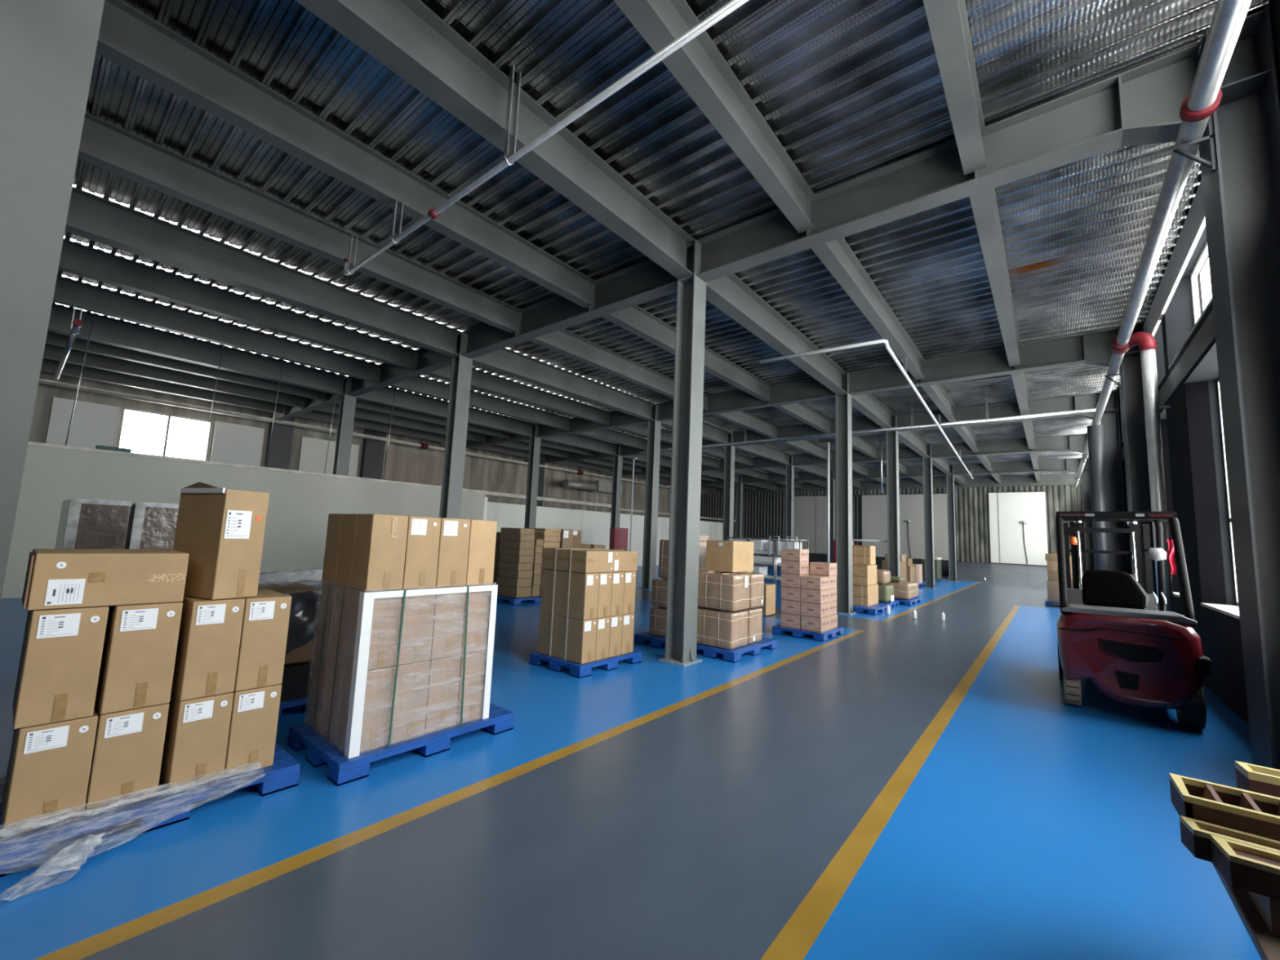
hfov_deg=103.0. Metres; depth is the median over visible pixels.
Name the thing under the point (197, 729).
carton
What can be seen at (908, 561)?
carton
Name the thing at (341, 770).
pallet
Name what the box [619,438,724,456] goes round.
cross beam
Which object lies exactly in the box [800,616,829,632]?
printed box
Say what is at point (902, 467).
beam
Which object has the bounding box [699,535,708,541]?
carton
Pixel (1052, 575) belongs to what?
carton
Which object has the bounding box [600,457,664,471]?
beam
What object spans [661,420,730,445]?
beam
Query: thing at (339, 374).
rod
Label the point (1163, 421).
window reveal
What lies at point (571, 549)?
strap
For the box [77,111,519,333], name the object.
beam
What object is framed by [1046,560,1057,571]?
carton
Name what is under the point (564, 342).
beam
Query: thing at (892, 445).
steel column
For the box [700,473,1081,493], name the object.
cross beam
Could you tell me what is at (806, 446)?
beam
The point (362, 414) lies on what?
beam
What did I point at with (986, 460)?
beam
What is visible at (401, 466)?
wall panel
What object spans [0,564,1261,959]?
floor
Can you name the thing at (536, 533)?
carton
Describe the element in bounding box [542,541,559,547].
carton
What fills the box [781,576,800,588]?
print
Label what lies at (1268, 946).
pallet
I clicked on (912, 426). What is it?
pipe
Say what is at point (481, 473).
wall
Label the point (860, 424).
cross beam
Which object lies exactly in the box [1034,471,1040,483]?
beam
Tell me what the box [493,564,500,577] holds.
carton
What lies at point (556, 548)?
strap
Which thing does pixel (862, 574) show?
carton
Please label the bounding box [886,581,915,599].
bale
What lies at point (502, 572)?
carton
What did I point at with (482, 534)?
carton
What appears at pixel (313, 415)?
beam
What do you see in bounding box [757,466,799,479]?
beam
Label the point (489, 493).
trim
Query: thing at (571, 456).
cross beam
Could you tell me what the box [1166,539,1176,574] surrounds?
cloth
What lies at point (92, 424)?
window
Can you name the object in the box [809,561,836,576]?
printed box
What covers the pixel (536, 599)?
pallet
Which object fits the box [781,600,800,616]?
printed box
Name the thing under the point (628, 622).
carton
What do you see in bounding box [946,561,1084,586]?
floor
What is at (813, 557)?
baseboard
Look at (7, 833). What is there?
film
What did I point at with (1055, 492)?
trim
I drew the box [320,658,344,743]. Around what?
carton
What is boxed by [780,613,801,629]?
printed box
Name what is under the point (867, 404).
beam
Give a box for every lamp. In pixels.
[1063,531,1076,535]
[1069,536,1077,544]
[1146,547,1166,560]
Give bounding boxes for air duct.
[562,479,622,511]
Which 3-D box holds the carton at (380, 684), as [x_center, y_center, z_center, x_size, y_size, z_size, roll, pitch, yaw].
[-1.918,1.577,3.571,0.262,0.528,0.252,-3,-8,39]
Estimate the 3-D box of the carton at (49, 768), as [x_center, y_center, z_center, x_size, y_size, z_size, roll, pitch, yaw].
[-3.065,1.450,2.645,0.502,0.488,0.259,-3,-8,39]
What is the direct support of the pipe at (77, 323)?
hanging from the beam at (68, 292)
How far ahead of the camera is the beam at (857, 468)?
27.33 m
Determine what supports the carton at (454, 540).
on the carton at (449, 613)
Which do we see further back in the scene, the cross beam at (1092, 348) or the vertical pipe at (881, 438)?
the vertical pipe at (881, 438)
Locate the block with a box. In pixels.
[1235,760,1279,797]
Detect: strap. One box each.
[311,584,329,733]
[326,587,344,744]
[387,590,406,747]
[460,586,469,725]
[549,548,609,656]
[564,549,622,660]
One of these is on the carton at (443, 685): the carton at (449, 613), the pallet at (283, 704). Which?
the carton at (449, 613)
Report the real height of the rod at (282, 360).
2.881 m
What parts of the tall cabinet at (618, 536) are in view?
door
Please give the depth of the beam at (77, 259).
9.48 m
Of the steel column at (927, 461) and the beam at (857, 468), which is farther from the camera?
the beam at (857, 468)
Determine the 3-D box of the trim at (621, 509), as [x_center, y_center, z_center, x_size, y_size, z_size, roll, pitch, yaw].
[3.025,2.288,32.200,0.200,0.100,14.000,-3,-8,39]
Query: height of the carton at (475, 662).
0.528 m
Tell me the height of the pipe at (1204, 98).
0.494 m
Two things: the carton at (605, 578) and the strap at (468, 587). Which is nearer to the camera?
the strap at (468, 587)
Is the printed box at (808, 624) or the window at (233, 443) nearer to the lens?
the printed box at (808, 624)
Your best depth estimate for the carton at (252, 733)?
3.11 m
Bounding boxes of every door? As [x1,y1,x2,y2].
[793,495,826,554]
[861,493,948,560]
[987,491,1048,565]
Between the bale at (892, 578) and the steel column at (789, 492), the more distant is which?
the steel column at (789, 492)
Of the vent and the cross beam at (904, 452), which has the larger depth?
the cross beam at (904, 452)
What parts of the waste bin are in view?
lid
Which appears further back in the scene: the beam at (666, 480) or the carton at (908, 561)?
the beam at (666, 480)
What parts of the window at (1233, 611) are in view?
sill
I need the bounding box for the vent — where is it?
[1101,639,1164,662]
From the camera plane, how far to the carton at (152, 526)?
3.89 m
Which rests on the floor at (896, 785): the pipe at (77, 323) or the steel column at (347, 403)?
the steel column at (347, 403)
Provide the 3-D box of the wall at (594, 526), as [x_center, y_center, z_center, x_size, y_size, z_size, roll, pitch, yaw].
[-0.773,3.233,27.407,0.120,2.780,21.150,-3,-8,39]
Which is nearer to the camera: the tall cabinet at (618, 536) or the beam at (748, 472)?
the tall cabinet at (618, 536)
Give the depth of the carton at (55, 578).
2.66 m
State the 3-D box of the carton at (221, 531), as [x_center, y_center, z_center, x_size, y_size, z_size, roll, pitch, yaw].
[-2.675,0.372,3.231,0.507,0.700,0.257,0,-7,24]
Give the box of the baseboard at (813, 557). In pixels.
[753,553,957,575]
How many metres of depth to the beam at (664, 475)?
32.88 m
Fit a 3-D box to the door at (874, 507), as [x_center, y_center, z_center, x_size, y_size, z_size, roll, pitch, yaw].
[16.756,2.914,32.468,5.000,4.100,0.250,-3,-8,39]
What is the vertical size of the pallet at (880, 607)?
0.129 m
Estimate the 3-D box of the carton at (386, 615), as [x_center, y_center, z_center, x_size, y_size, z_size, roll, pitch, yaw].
[-1.897,1.049,3.628,0.262,0.528,0.252,-3,-8,39]
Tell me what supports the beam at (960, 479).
attached to the ceiling
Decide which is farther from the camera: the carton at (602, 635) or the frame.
the carton at (602, 635)
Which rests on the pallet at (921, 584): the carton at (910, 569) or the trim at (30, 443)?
the carton at (910, 569)
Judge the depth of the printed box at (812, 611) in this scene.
8.80 m
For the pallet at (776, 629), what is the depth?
8.90 m
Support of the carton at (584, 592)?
on the carton at (581, 637)
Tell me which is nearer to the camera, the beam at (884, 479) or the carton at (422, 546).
the carton at (422, 546)
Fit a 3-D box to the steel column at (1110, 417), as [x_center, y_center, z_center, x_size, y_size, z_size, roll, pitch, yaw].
[12.250,0.610,13.139,0.330,5.875,0.500,-3,-8,39]
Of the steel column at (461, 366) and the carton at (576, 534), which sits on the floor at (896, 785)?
the steel column at (461, 366)
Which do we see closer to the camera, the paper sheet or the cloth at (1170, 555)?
the cloth at (1170, 555)
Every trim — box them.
[27,441,487,493]
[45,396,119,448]
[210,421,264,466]
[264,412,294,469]
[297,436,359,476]
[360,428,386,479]
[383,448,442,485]
[484,491,611,507]
[537,462,545,506]
[620,508,736,521]
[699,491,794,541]
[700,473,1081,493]
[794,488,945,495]
[852,494,862,545]
[954,486,989,562]
[986,484,1080,492]
[1046,490,1084,568]
[1120,309,1215,461]
[1142,180,1205,336]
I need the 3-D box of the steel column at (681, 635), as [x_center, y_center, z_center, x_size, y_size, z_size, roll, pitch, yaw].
[0.663,-0.494,7.176,0.414,5.894,0.437,-3,-8,39]
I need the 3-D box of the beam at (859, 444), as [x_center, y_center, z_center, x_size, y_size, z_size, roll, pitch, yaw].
[8.621,-1.487,20.305,0.190,0.445,5.806,-3,-8,39]
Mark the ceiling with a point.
(849, 89)
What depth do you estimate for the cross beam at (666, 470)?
31.41 m
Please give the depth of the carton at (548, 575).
6.45 m
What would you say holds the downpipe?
on the floor at (896, 785)
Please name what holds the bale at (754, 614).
on the pallet at (734, 655)
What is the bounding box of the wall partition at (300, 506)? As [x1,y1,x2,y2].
[1,444,484,598]
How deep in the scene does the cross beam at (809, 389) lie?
14.14 m
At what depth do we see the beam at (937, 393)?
13.82 m
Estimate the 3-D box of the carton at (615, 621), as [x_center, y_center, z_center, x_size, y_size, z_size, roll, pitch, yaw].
[-0.402,1.975,6.516,0.264,0.498,0.233,-3,-8,39]
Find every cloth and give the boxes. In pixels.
[95,444,131,452]
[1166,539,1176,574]
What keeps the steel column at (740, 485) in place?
on the floor at (896, 785)
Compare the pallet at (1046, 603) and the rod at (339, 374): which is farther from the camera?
the pallet at (1046, 603)
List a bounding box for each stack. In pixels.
[733,538,768,551]
[747,564,767,575]
[753,555,782,562]
[767,541,801,551]
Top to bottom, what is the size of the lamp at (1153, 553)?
0.150 m
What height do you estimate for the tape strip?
0.150 m
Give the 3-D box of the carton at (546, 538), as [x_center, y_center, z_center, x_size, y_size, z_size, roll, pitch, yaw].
[-2.410,1.455,12.664,0.697,0.135,0.517,-3,-8,39]
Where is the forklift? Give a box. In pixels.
[1055,511,1213,729]
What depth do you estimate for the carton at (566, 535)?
12.79 m
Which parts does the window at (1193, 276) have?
sill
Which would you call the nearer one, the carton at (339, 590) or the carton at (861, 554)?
the carton at (339, 590)
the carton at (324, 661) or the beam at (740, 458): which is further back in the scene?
the beam at (740, 458)
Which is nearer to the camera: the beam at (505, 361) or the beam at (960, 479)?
the beam at (505, 361)
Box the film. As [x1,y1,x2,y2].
[0,765,261,901]
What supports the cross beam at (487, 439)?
attached to the ceiling
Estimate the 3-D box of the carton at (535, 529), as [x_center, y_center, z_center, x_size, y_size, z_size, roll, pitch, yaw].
[-2.392,1.246,12.682,0.697,0.075,0.517,-3,-8,39]
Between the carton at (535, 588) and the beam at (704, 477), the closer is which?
the carton at (535, 588)
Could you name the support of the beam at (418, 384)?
attached to the ceiling
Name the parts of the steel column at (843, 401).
plate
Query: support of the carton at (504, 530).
on the carton at (517, 537)
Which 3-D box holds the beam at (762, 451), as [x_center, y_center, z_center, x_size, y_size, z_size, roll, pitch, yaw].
[5.513,-1.293,22.800,0.250,0.533,5.730,-3,-8,39]
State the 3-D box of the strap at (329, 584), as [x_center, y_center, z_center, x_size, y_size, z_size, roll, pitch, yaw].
[-2.351,1.310,3.752,0.030,1.068,0.003,-3,-8,39]
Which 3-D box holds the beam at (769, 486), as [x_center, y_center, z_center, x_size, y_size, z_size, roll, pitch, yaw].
[8.511,0.267,35.948,0.250,0.533,5.785,-3,-8,39]
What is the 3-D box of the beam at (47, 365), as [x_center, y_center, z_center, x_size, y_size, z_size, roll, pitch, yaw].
[-14.463,-2.890,15.881,0.190,0.445,5.776,-3,-8,39]
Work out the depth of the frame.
3.44 m
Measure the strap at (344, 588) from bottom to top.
1.068 m
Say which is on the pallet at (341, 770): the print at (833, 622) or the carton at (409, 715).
the carton at (409, 715)
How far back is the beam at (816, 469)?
27.86 m
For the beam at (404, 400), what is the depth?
17.04 m
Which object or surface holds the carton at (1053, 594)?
on the pallet
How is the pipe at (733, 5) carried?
hanging from the ceiling
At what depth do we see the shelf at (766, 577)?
13.89 m
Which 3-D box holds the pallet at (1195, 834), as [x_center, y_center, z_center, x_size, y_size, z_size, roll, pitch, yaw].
[2.176,1.148,1.363,1.000,0.084,0.097,-3,-8,39]
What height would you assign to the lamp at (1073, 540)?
0.105 m
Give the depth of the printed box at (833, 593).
9.19 m
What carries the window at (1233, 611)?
in the wall at (1220, 633)
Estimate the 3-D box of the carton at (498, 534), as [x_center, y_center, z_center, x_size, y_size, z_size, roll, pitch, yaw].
[-3.786,1.574,14.113,0.697,0.245,0.697,-3,-8,39]
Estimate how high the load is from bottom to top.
1.119 m
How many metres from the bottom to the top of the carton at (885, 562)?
0.948 m
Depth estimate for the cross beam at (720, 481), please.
35.19 m
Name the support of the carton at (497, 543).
on the carton at (496, 554)
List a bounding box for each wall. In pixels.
[28,370,671,517]
[483,497,488,519]
[486,502,723,565]
[700,484,1086,572]
[1117,0,1279,724]
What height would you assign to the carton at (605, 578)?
0.543 m
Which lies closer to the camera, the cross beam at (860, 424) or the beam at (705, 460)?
the cross beam at (860, 424)
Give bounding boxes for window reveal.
[1160,418,1179,591]
[1184,380,1226,604]
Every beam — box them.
[40,358,284,413]
[43,343,302,407]
[45,331,323,400]
[47,303,346,395]
[53,275,377,382]
[57,239,415,369]
[65,186,460,357]
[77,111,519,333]
[95,0,594,308]
[266,391,340,422]
[294,0,693,279]
[296,410,445,443]
[314,403,484,442]
[336,399,507,439]
[346,347,452,396]
[355,386,533,437]
[389,376,569,430]
[426,365,608,424]
[438,432,529,451]
[461,258,677,359]
[470,444,544,460]
[472,347,654,420]
[493,440,568,458]
[517,439,592,456]
[521,450,613,464]
[528,328,708,410]
[536,410,648,438]
[541,433,617,455]
[552,460,613,473]
[577,428,647,450]
[577,457,641,472]
[598,466,671,476]
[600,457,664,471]
[601,305,770,401]
[613,0,814,232]
[616,423,672,444]
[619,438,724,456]
[622,453,671,468]
[626,474,671,483]
[656,377,835,422]
[658,472,671,478]
[658,478,737,485]
[659,452,719,467]
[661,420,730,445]
[696,42,1200,282]
[700,484,715,491]
[701,457,786,471]
[701,470,740,482]
[701,475,718,482]
[702,447,753,466]
[704,484,735,490]
[706,273,846,394]
[713,410,777,438]
[731,417,885,446]
[733,483,757,490]
[734,444,791,465]
[734,468,767,479]
[741,471,826,483]
[742,482,777,491]
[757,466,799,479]
[772,480,803,488]
[773,402,831,433]
[782,440,832,461]
[792,446,922,466]
[794,464,832,479]
[803,480,826,488]
[811,237,925,380]
[833,435,878,458]
[834,465,946,479]
[835,462,868,476]
[835,479,862,488]
[848,328,1117,395]
[851,393,894,431]
[871,477,886,484]
[879,461,908,475]
[896,392,1099,431]
[897,431,929,457]
[909,476,923,484]
[920,383,956,422]
[923,0,986,175]
[930,433,1087,457]
[932,457,951,475]
[953,426,979,453]
[953,457,1079,475]
[954,475,967,486]
[968,187,1020,366]
[976,455,993,471]
[991,473,1002,484]
[1011,372,1029,415]
[1022,420,1035,449]
[1030,452,1039,469]
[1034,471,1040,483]
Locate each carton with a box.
[1,707,97,838]
[12,605,109,728]
[22,548,189,610]
[54,497,132,549]
[84,702,168,815]
[94,601,182,714]
[124,502,179,549]
[159,691,233,793]
[171,595,244,700]
[173,481,269,599]
[223,684,281,777]
[234,588,291,691]
[307,652,329,733]
[315,582,337,657]
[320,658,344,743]
[321,513,342,584]
[328,585,351,664]
[335,513,357,587]
[335,665,395,752]
[343,588,402,670]
[350,513,408,591]
[390,660,430,743]
[396,587,435,665]
[402,515,440,589]
[424,654,461,733]
[430,586,466,659]
[435,517,471,587]
[455,649,487,724]
[461,584,492,653]
[466,519,497,585]
[487,577,497,585]
[493,552,500,564]
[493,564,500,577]
[494,541,500,552]
[495,532,506,541]
[497,576,532,587]
[497,584,531,597]
[498,561,533,570]
[498,568,533,578]
[499,547,533,555]
[499,554,533,563]
[500,527,534,534]
[500,533,534,541]
[500,540,534,549]
[525,531,560,536]
[528,528,561,532]
[530,585,539,596]
[531,563,542,574]
[531,573,541,585]
[533,538,543,546]
[533,545,542,552]
[533,552,542,564]
[534,535,560,542]
[537,612,554,656]
[540,568,558,614]
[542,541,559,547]
[542,547,637,573]
[551,614,569,659]
[554,570,573,617]
[559,528,573,548]
[566,617,596,663]
[568,572,599,620]
[572,529,581,548]
[580,543,591,548]
[591,544,605,548]
[595,616,610,660]
[597,572,612,617]
[608,614,622,657]
[610,571,624,616]
[621,613,634,654]
[622,571,635,614]
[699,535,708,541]
[706,540,753,572]
[755,582,775,615]
[852,545,875,564]
[852,564,872,585]
[853,583,878,606]
[862,564,876,584]
[881,560,906,584]
[884,553,906,560]
[906,558,912,565]
[906,565,915,582]
[912,564,922,583]
[1044,553,1057,560]
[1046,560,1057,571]
[1046,579,1059,602]
[1047,570,1058,581]
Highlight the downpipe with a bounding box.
[1087,424,1111,570]
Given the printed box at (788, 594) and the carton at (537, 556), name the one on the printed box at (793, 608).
the printed box at (788, 594)
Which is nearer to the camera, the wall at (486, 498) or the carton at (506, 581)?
the carton at (506, 581)
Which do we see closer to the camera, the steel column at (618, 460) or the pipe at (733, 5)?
the pipe at (733, 5)
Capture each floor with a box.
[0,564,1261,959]
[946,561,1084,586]
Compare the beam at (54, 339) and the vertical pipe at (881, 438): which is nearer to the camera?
the beam at (54, 339)
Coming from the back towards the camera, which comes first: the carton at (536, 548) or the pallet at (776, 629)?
the carton at (536, 548)
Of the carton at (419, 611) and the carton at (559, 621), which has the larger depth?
the carton at (559, 621)
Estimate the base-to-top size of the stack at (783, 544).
0.280 m
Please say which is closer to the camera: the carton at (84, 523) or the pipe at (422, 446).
the carton at (84, 523)
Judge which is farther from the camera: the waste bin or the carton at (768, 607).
the waste bin
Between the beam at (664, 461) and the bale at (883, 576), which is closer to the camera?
the bale at (883, 576)
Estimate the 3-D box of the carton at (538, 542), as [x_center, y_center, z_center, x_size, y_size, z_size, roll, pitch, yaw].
[-2.611,1.497,12.294,0.597,0.155,0.217,-3,-8,39]
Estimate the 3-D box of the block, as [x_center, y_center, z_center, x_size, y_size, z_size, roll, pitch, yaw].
[2.657,1.184,1.770,0.750,0.140,0.120,-3,-8,39]
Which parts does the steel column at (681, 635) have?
plate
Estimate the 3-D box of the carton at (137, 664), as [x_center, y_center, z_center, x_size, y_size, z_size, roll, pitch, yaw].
[-2.876,0.961,2.909,0.502,0.548,0.267,-3,-8,39]
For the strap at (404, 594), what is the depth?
3.58 m
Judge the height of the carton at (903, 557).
0.248 m
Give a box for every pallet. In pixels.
[0,742,300,876]
[278,696,310,719]
[287,702,514,786]
[496,594,541,604]
[528,649,641,678]
[634,631,665,648]
[696,636,777,662]
[772,624,844,641]
[853,603,891,614]
[878,600,898,608]
[893,596,921,605]
[918,582,925,586]
[1044,599,1060,606]
[1168,773,1279,840]
[1179,815,1279,862]
[1210,834,1279,900]
[1213,864,1279,959]
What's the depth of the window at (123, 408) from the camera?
17.12 m
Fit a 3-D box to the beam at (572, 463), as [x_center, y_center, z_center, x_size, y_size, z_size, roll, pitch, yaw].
[-3.175,-0.917,29.795,0.190,0.445,5.806,-3,-8,39]
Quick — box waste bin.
[920,556,942,581]
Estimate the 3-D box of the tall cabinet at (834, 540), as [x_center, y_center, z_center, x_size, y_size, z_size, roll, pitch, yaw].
[7.276,2.873,16.879,1.750,1.800,0.300,-3,-8,39]
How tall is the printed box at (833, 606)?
0.230 m
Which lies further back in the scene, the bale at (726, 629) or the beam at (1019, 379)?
the beam at (1019, 379)
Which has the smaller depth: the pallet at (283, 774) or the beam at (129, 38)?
the pallet at (283, 774)
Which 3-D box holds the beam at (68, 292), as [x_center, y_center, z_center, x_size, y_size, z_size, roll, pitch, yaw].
[-8.880,-3.160,11.390,0.190,0.445,5.776,-3,-8,39]
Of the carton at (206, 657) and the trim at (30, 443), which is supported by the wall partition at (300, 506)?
the trim at (30, 443)
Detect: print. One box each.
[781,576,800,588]
[830,618,837,629]
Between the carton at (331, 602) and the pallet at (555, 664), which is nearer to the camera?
the carton at (331, 602)
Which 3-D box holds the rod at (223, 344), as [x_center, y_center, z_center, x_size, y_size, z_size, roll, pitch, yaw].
[-10.213,-1.882,12.180,0.021,2.881,0.121,-3,-8,39]
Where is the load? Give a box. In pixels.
[257,568,323,702]
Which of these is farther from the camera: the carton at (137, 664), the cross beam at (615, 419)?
the cross beam at (615, 419)
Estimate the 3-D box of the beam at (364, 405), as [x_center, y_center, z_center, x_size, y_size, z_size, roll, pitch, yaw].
[-7.625,-2.312,18.679,0.190,0.445,6.726,-3,-8,39]
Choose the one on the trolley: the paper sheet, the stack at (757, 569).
the stack at (757, 569)
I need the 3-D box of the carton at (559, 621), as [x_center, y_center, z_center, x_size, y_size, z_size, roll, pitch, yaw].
[-0.907,1.933,6.315,0.259,0.498,0.233,-3,-8,39]
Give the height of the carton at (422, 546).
0.528 m
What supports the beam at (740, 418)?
attached to the ceiling
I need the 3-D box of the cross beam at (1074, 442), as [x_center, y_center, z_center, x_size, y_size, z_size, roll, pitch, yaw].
[14.095,-1.199,19.749,4.920,0.706,0.250,-3,-8,39]
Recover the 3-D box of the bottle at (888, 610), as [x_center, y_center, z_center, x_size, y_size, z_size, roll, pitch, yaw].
[6.026,3.142,12.362,0.090,0.225,0.088,-3,-8,39]
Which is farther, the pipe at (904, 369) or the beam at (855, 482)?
the beam at (855, 482)
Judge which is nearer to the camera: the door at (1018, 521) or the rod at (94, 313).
the rod at (94, 313)
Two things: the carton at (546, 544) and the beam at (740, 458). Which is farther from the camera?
the beam at (740, 458)
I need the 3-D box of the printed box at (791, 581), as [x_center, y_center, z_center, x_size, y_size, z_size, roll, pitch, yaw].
[2.808,1.834,9.236,0.352,0.230,0.418,-3,-8,39]
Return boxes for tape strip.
[391,516,398,537]
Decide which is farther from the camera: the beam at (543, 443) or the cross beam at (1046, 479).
the cross beam at (1046, 479)
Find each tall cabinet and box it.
[608,527,628,550]
[832,538,887,564]
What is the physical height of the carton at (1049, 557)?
0.213 m
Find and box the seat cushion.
[1083,602,1144,609]
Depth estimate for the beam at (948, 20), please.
4.20 m
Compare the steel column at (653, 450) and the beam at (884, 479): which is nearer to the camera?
the steel column at (653, 450)
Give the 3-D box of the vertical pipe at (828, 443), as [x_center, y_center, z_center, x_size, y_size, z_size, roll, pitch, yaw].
[6.402,1.234,17.303,0.084,5.080,0.084,-3,-8,39]
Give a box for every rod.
[64,312,95,445]
[201,344,223,460]
[265,360,283,466]
[324,373,339,473]
[382,387,395,479]
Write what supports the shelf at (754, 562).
attached to the trolley
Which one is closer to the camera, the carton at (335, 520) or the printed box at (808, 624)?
the carton at (335, 520)
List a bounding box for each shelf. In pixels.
[753,550,781,554]
[753,561,781,564]
[764,575,781,579]
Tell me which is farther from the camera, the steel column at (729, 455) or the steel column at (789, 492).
the steel column at (789, 492)
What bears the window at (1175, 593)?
in the wall at (1220, 633)
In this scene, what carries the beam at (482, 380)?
attached to the ceiling
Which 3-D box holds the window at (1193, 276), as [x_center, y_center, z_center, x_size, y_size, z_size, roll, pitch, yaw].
[6.871,-2.611,6.067,0.365,1.410,4.200,-3,-8,39]
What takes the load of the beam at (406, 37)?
attached to the ceiling
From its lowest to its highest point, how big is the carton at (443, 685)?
0.528 m
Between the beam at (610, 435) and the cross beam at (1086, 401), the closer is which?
the cross beam at (1086, 401)
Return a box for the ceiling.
[52,0,1273,484]
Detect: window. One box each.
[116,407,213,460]
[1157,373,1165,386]
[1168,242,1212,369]
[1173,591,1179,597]
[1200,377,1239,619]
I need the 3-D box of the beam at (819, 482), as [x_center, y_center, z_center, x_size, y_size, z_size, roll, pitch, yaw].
[11.577,0.072,33.464,0.190,0.445,5.823,-3,-8,39]
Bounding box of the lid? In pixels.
[1246,890,1279,938]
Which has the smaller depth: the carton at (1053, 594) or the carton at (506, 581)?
the carton at (506, 581)
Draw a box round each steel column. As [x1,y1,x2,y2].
[0,0,104,604]
[332,376,356,475]
[439,331,472,519]
[524,423,541,534]
[610,444,622,528]
[639,404,661,590]
[658,239,706,666]
[722,431,734,541]
[735,474,742,537]
[785,454,794,542]
[829,470,835,562]
[835,372,856,614]
[885,414,900,577]
[922,444,937,588]
[946,464,958,582]
[1080,458,1094,570]
[1098,389,1128,573]
[1117,321,1158,610]
[1197,4,1279,769]
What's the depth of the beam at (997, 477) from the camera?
27.99 m
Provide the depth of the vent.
5.06 m
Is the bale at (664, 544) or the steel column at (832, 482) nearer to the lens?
the bale at (664, 544)
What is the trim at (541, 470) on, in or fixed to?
attached to the wall at (481, 473)
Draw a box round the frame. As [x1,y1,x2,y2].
[306,584,497,758]
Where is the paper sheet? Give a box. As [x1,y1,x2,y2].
[890,595,893,601]
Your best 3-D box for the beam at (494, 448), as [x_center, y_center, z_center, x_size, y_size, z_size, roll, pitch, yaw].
[-6.638,-1.522,25.526,0.190,0.445,4.746,-3,-8,39]
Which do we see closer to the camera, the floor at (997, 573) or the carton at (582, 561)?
the carton at (582, 561)
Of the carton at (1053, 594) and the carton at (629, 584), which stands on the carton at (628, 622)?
the carton at (629, 584)
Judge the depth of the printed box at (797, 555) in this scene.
9.14 m
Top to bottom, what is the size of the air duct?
1.950 m
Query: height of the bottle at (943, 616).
0.202 m
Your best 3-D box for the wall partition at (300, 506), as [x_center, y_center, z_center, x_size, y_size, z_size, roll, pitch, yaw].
[-10.816,0.989,11.258,0.120,2.930,16.850,-3,-8,39]
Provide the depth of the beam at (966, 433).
18.24 m
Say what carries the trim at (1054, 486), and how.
attached to the wall at (1085, 568)
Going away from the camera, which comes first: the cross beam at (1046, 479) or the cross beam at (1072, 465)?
the cross beam at (1072, 465)
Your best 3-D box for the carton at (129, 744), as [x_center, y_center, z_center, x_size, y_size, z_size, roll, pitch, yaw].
[-2.897,1.480,2.853,0.502,0.488,0.267,-3,-8,39]
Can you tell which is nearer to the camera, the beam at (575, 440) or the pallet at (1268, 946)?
the pallet at (1268, 946)
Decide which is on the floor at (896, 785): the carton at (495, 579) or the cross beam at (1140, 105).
the carton at (495, 579)
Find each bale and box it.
[648,606,666,636]
[650,577,699,608]
[657,538,706,578]
[696,607,748,649]
[697,571,750,611]
[715,570,764,608]
[742,607,763,644]
[876,568,890,584]
[876,583,893,602]
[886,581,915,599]
[890,576,904,582]
[906,581,918,597]
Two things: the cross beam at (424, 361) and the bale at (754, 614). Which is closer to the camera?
the bale at (754, 614)
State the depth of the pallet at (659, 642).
7.76 m
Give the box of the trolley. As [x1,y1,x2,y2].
[727,535,808,602]
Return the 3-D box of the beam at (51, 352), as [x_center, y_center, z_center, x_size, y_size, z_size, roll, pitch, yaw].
[-13.061,-2.958,14.754,0.190,0.445,5.776,-3,-8,39]
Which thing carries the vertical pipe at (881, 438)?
hanging from the ceiling
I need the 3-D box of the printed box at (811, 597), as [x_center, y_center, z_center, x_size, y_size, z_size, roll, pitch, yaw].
[3.086,2.051,8.981,0.352,0.230,0.418,-3,-8,39]
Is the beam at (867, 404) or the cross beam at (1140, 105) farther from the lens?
the beam at (867, 404)
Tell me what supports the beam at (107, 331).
attached to the ceiling
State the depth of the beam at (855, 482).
33.61 m
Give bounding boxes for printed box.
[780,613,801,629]
[781,548,808,562]
[781,561,808,575]
[781,573,808,589]
[781,587,800,602]
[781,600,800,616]
[800,575,828,591]
[800,589,829,604]
[800,602,829,618]
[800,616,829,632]
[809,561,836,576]
[809,574,836,589]
[828,588,836,603]
[828,614,837,630]
[829,601,836,616]
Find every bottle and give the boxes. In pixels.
[886,604,890,614]
[912,608,916,618]
[941,611,945,621]
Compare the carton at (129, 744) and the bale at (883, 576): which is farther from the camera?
the bale at (883, 576)
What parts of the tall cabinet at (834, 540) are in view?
door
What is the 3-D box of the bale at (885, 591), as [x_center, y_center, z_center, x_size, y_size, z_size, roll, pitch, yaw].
[6.634,3.118,14.127,0.605,0.441,0.805,-3,-8,39]
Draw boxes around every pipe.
[38,377,670,488]
[53,306,83,380]
[343,0,749,275]
[629,457,637,551]
[638,398,1096,453]
[759,338,973,479]
[826,442,829,562]
[880,433,882,493]
[1072,0,1251,488]
[1127,331,1174,612]
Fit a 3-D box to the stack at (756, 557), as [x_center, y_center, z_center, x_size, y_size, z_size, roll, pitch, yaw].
[3.334,2.231,14.468,1.300,0.160,0.520,-3,-8,39]

